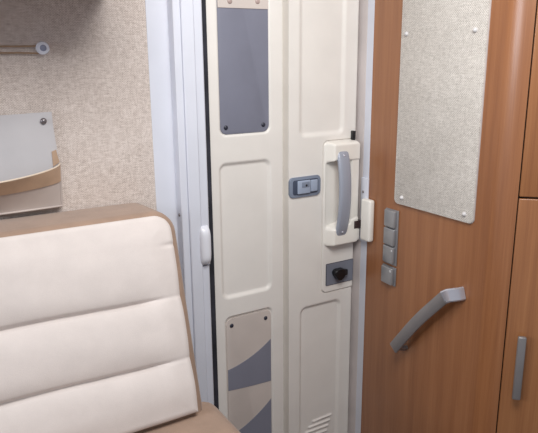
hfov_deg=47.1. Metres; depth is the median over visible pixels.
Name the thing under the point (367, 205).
box
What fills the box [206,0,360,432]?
door
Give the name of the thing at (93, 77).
wall
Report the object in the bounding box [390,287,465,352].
handle
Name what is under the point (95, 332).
bench sofa
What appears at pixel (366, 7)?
door frame
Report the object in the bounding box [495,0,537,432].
tall cabinet
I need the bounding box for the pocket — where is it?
[0,112,62,214]
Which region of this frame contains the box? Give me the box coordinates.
[360,177,373,242]
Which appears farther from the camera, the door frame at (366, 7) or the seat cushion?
the door frame at (366, 7)
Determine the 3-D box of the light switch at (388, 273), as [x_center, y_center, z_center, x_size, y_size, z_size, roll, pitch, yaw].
[0.433,0.214,2.252,0.018,0.070,0.070,-9,17,-30]
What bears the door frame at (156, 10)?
attached to the wall at (93, 77)
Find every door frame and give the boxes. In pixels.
[145,0,178,251]
[347,0,374,432]
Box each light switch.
[381,263,395,285]
[383,208,398,265]
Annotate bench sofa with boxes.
[0,203,240,432]
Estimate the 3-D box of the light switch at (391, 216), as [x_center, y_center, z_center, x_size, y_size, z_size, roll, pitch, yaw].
[0.440,0.071,2.201,0.018,0.203,0.075,-9,17,-30]
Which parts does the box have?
mounting plate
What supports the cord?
attached to the wall at (93, 77)
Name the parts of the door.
lever, lever, lock plate, lock knob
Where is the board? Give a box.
[394,0,491,223]
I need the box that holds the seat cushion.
[140,402,240,432]
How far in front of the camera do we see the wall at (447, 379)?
2.04 m
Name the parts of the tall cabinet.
door, pull handle, door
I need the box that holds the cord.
[0,41,49,54]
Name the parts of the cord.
cord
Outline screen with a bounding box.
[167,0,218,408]
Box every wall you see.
[0,0,156,219]
[361,0,536,432]
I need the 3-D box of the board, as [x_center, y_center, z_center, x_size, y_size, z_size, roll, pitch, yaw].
[0.526,-0.473,1.908,0.016,0.953,0.350,-9,17,-30]
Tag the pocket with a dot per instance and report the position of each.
(30, 167)

